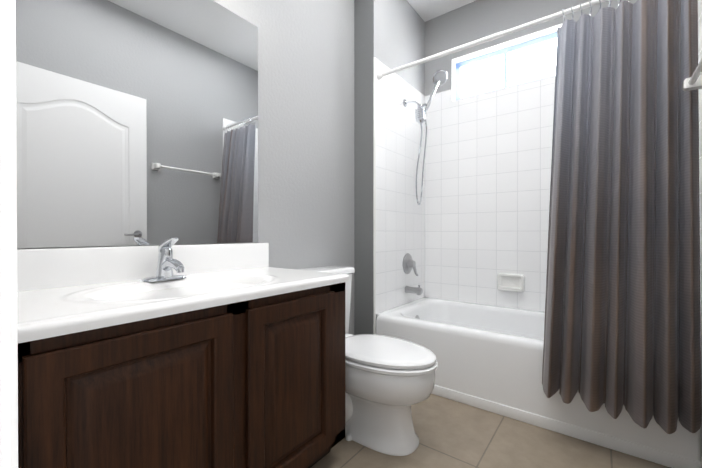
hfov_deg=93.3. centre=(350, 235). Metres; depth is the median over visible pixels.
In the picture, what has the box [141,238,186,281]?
faucet
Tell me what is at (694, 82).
towel bar
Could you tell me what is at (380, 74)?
curtain rod
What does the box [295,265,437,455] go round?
toilet
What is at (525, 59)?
window
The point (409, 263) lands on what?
tub valve
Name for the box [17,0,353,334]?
wall
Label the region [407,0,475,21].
ceiling
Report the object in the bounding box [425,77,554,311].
wall tile
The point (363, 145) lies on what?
wall
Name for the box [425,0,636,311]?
wall
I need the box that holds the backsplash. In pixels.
[17,243,268,291]
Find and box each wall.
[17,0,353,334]
[354,0,373,334]
[374,0,424,318]
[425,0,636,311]
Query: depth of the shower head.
2.62 m
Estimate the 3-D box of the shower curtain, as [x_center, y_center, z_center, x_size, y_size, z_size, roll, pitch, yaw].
[1.186,-0.187,1.498,0.568,1.947,0.266,0,0,37]
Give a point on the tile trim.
(374, 200)
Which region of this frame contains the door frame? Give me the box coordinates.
[0,0,17,467]
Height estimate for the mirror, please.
1.136 m
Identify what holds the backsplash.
attached to the wall at (305, 133)
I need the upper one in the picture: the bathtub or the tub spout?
the tub spout
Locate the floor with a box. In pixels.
[311,394,670,467]
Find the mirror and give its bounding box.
[16,0,257,247]
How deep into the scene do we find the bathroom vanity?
0.98 m
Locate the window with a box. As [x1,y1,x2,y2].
[451,23,562,101]
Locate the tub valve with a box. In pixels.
[402,253,417,275]
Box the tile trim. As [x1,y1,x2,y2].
[373,57,450,333]
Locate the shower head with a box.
[403,70,446,204]
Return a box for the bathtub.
[376,297,700,467]
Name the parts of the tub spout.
tub valve spout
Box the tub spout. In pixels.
[405,285,422,294]
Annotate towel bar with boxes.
[682,59,701,90]
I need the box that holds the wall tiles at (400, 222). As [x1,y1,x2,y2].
[376,59,424,313]
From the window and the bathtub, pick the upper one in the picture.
the window
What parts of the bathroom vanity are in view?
door, door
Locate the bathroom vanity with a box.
[17,238,350,467]
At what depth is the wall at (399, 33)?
2.65 m
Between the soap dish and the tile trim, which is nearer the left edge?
the tile trim
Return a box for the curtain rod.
[377,0,607,78]
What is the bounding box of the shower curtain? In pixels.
[542,0,701,433]
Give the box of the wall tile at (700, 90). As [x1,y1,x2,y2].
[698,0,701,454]
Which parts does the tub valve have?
tub valve trim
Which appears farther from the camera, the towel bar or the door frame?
the towel bar
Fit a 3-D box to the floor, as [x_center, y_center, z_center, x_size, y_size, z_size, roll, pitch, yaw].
[0.288,1.032,1.312,2.100,0.060,3.600,0,0,37]
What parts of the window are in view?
glass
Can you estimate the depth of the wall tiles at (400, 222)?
2.60 m
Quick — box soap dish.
[497,273,524,291]

